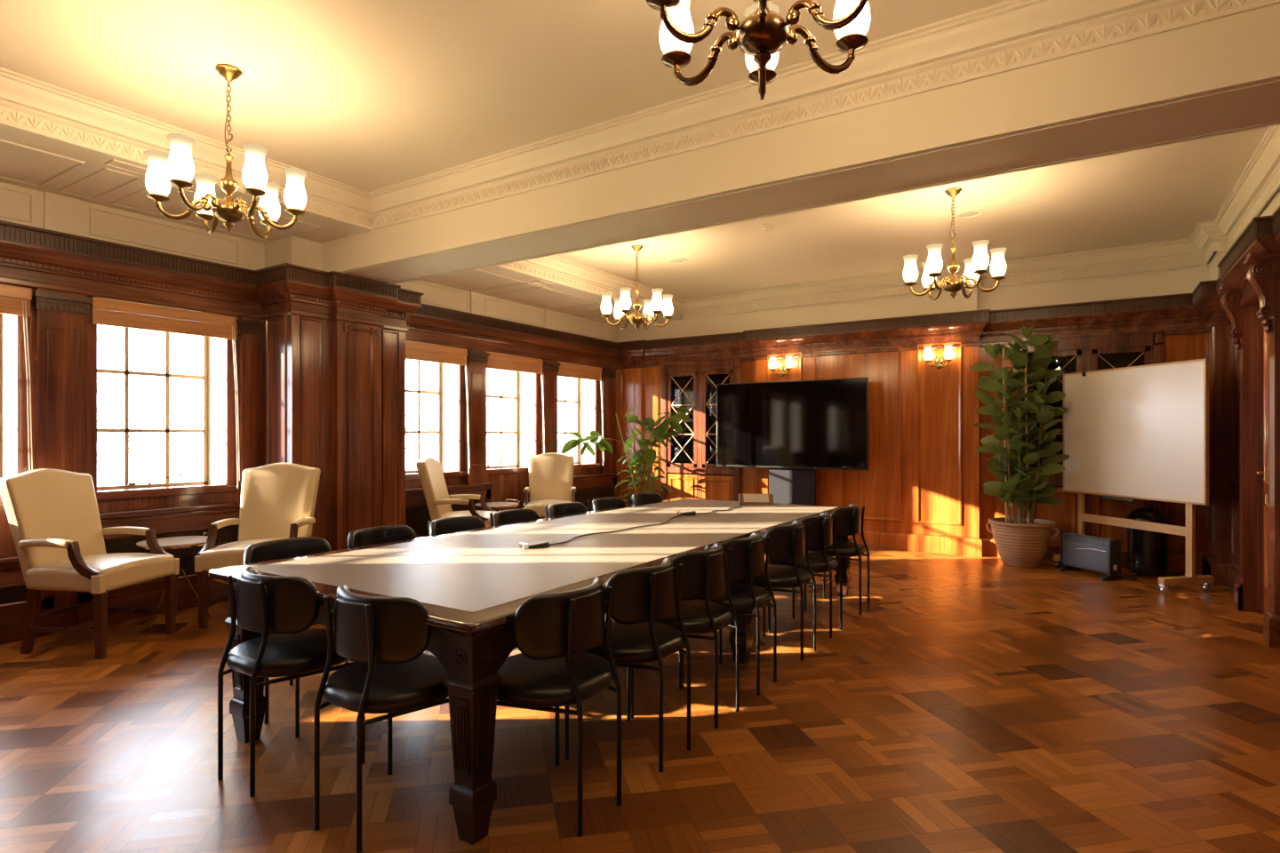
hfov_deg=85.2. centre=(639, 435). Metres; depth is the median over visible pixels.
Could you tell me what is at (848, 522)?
dining chair
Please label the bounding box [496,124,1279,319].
trim
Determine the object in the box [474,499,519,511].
side table
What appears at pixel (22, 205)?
wall
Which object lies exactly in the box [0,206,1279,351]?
trim
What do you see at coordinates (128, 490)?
window
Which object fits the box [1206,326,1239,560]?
trim
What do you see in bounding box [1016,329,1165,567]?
cabinet
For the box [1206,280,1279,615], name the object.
wall
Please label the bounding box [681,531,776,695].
dining chair
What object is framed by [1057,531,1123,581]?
heater
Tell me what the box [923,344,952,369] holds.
wall sconce
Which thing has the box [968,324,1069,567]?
potted plant
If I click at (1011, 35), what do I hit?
trim
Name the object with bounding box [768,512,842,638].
dining chair
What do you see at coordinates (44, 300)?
trim
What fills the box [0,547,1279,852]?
floor
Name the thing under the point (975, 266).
chandelier
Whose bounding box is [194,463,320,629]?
armchair
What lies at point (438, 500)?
armchair
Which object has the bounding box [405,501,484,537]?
grille
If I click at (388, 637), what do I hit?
dining chair
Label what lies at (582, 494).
grille
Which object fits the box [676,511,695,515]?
box
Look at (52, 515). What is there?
armchair
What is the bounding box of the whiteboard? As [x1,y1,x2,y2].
[1053,358,1213,593]
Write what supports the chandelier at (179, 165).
hanging from the ceiling
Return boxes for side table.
[135,532,210,628]
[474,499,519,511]
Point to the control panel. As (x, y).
(743, 499)
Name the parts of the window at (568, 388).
pane, frame, sill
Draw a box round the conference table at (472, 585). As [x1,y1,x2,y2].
[208,497,851,845]
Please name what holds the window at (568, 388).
in the wall at (22, 205)
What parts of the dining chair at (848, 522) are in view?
leg, leg, seat, backrest, rail, leg, leg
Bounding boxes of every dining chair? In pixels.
[217,567,365,797]
[243,536,332,724]
[313,584,448,852]
[344,525,416,663]
[428,516,485,535]
[489,508,539,526]
[496,577,621,837]
[544,502,588,518]
[564,557,690,772]
[587,496,626,511]
[627,492,662,505]
[631,543,739,728]
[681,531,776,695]
[753,520,815,661]
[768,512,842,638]
[803,504,869,615]
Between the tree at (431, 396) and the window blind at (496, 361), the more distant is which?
the tree at (431, 396)
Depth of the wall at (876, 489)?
8.23 m
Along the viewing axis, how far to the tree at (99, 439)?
13.14 m
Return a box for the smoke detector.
[760,224,774,232]
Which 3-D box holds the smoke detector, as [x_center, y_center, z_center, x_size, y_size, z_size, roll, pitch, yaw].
[1.166,-1.892,6.370,0.120,0.056,0.120,0,0,33]
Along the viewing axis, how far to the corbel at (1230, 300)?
5.43 m
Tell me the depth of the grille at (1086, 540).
6.77 m
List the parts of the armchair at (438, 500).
backrest, seat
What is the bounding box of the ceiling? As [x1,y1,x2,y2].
[0,0,1269,326]
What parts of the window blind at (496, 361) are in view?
pull cord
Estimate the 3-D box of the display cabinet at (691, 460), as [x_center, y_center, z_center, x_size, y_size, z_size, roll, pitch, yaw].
[0.932,0.150,9.966,1.272,2.420,0.400,0,0,33]
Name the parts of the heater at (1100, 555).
panel, panel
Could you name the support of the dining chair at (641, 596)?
on the floor
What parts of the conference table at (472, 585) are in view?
leg, leg, leg, leg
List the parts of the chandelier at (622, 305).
lamp shade, arm, lamp shade, arm, lamp shade, arm, chain, arm, lamp shade, arm, arm, lamp shade, lamp shade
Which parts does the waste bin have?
lid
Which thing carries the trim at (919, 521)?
attached to the wall at (876, 489)
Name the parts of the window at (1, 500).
frame, sill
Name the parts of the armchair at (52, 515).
leg, backrest, leg, seat, leg, leg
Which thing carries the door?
in the wall at (1245, 358)
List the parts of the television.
stand panel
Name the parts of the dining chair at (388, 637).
leg, rail, leg, backrest, seat, leg, rail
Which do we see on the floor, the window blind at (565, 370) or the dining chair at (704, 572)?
the dining chair at (704, 572)
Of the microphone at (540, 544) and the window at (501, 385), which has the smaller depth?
the microphone at (540, 544)
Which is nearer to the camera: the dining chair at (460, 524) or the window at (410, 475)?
the dining chair at (460, 524)
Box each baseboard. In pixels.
[851,529,1215,575]
[1202,555,1279,648]
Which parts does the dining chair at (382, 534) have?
backrest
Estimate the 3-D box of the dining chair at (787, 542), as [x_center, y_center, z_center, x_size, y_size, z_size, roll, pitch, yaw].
[0.850,0.954,4.430,0.474,0.812,0.489,0,0,33]
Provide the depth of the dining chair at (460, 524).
4.65 m
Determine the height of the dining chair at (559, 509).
0.812 m
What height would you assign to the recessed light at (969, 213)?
0.012 m
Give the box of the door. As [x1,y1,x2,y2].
[1255,304,1269,614]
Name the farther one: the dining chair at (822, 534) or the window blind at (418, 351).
the window blind at (418, 351)
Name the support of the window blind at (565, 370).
attached to the window at (568, 388)
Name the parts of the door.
handle, frame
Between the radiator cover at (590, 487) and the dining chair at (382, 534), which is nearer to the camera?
the dining chair at (382, 534)
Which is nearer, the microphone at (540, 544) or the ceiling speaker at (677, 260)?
the microphone at (540, 544)
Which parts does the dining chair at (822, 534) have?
leg, leg, seat, backrest, rail, leg, leg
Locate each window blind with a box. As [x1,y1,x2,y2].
[0,284,32,471]
[89,296,239,489]
[405,340,470,474]
[486,352,544,453]
[557,361,603,466]
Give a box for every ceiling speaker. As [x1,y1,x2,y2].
[667,257,687,263]
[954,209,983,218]
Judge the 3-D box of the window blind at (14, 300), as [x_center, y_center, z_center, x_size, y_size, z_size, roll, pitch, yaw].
[-4.390,-0.272,4.280,0.088,1.447,1.020,0,0,33]
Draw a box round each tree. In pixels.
[96,325,178,485]
[171,361,200,479]
[405,359,436,470]
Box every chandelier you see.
[144,64,307,238]
[600,244,672,329]
[646,0,870,100]
[902,187,1006,300]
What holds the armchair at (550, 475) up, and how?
on the floor
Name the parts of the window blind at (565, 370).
pull cord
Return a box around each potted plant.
[560,406,692,502]
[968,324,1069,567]
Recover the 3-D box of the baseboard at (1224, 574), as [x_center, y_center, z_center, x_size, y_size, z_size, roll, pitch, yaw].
[2.251,1.258,1.609,0.150,0.205,12.340,0,0,33]
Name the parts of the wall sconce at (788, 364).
lamp shade, arm, plate, arm, lamp shade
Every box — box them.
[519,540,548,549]
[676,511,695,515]
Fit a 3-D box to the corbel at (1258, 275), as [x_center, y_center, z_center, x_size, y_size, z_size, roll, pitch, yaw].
[4.065,-0.932,4.574,0.130,0.535,0.150,0,0,33]
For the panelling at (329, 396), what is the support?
attached to the wall at (22, 205)
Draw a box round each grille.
[0,585,26,603]
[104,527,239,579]
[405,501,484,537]
[571,487,613,510]
[670,259,685,263]
[958,211,979,216]
[1064,534,1107,546]
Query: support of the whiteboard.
on the floor
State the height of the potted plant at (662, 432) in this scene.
1.750 m
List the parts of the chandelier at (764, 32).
lamp shade, arm, arm, arm, lamp shade, arm, arm, arm, lamp shade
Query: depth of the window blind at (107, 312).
5.39 m
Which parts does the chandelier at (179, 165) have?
lamp shade, lamp shade, arm, arm, lamp shade, arm, chain, arm, lamp shade, arm, lamp shade, arm, lamp shade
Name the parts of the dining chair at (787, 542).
leg, rail, seat, backrest, leg, leg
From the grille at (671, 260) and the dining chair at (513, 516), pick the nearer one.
the dining chair at (513, 516)
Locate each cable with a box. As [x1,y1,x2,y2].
[548,514,682,545]
[696,504,746,514]
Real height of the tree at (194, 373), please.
9.016 m
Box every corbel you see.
[1218,281,1242,350]
[1243,250,1273,334]
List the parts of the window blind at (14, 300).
pull cord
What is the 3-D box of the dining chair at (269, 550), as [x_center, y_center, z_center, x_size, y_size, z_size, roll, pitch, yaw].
[-1.772,0.954,3.574,0.474,0.812,0.489,0,0,33]
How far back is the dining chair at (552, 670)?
2.42 m
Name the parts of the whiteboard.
board frame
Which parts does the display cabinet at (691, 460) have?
door rail, cupboard door, shelf, door rail, cupboard door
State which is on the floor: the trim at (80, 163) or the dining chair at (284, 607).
the dining chair at (284, 607)
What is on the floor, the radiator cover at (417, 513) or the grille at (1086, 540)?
the radiator cover at (417, 513)
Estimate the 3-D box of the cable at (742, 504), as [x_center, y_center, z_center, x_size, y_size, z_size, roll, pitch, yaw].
[0.707,0.604,5.710,0.110,0.008,0.943,0,0,35]
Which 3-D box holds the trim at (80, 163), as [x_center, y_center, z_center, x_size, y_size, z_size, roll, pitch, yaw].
[-3.188,-1.666,5.077,0.950,0.008,11.900,0,0,33]
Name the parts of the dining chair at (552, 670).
rail, seat, leg, backrest, leg, rail, leg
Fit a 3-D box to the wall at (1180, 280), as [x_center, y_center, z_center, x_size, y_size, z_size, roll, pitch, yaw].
[-0.477,-1.655,3.515,7.600,0.570,13.000,0,0,33]
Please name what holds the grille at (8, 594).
attached to the radiator cover at (13, 608)
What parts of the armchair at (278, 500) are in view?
leg, seat, backrest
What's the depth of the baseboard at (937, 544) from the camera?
7.96 m
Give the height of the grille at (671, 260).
0.002 m
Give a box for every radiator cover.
[0,554,55,644]
[75,501,239,628]
[405,482,493,537]
[571,472,618,511]
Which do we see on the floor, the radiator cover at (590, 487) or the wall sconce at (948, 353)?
the radiator cover at (590, 487)
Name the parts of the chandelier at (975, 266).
lamp shade, arm, lamp shade, lamp shade, arm, arm, chain, arm, arm, lamp shade, lamp shade, arm, lamp shade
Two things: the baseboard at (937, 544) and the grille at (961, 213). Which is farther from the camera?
the baseboard at (937, 544)
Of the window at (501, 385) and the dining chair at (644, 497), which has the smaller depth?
the dining chair at (644, 497)
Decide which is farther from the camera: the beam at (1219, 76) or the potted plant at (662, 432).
the potted plant at (662, 432)
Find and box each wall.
[0,182,617,484]
[616,333,1206,553]
[617,187,1279,342]
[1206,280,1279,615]
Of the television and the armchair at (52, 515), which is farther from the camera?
the television
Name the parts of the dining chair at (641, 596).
leg, leg, seat, rail, backrest, leg, rail, leg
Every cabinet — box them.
[659,357,741,500]
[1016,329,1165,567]
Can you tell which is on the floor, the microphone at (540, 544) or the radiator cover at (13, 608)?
the radiator cover at (13, 608)
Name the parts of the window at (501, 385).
pane, frame, sill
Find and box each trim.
[0,0,1279,230]
[0,138,657,323]
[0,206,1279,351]
[0,230,1279,369]
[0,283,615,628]
[33,290,615,378]
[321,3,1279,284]
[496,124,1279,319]
[620,341,962,526]
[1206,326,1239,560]
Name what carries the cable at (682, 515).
on the conference table at (472, 585)
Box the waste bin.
[1126,504,1168,575]
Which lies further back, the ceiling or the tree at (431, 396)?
the tree at (431, 396)
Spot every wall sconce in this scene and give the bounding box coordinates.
[768,354,792,376]
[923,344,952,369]
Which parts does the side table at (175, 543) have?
brass leg, wooden leg, brass leg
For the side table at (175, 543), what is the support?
on the floor
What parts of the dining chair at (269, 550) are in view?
leg, backrest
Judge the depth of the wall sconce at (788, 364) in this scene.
9.02 m
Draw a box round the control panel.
[738,494,774,504]
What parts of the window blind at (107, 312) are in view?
pull cord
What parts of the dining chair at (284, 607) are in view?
leg, rail, leg, backrest, seat, leg, rail, leg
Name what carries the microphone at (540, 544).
on the conference table at (472, 585)
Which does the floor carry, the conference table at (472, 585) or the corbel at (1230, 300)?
the conference table at (472, 585)
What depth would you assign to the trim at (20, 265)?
6.67 m
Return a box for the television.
[716,377,868,504]
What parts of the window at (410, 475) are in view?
frame, sill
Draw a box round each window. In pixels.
[0,313,4,507]
[95,328,236,501]
[405,360,465,480]
[486,368,528,474]
[557,376,599,469]
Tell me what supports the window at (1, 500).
in the wall at (22, 205)
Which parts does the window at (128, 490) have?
frame, sill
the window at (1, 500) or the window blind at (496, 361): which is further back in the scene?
the window blind at (496, 361)
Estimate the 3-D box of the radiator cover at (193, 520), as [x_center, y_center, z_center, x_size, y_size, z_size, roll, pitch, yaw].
[-3.623,0.962,5.445,0.140,0.803,1.320,0,0,33]
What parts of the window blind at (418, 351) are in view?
pull cord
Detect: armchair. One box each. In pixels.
[0,468,179,659]
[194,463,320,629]
[416,456,495,527]
[522,452,575,517]
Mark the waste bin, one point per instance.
(1147, 550)
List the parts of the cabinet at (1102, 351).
cupboard door, door rail, cupboard door, door rail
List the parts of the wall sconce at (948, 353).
lamp shade, arm, plate, arm, lamp shade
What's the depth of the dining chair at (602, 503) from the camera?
6.12 m
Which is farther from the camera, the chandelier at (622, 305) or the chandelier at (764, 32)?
the chandelier at (622, 305)
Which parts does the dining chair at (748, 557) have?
leg, leg, seat, backrest, rail, leg, leg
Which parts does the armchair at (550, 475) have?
seat, backrest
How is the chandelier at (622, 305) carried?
hanging from the ceiling
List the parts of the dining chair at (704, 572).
leg, leg, seat, backrest, rail, leg, leg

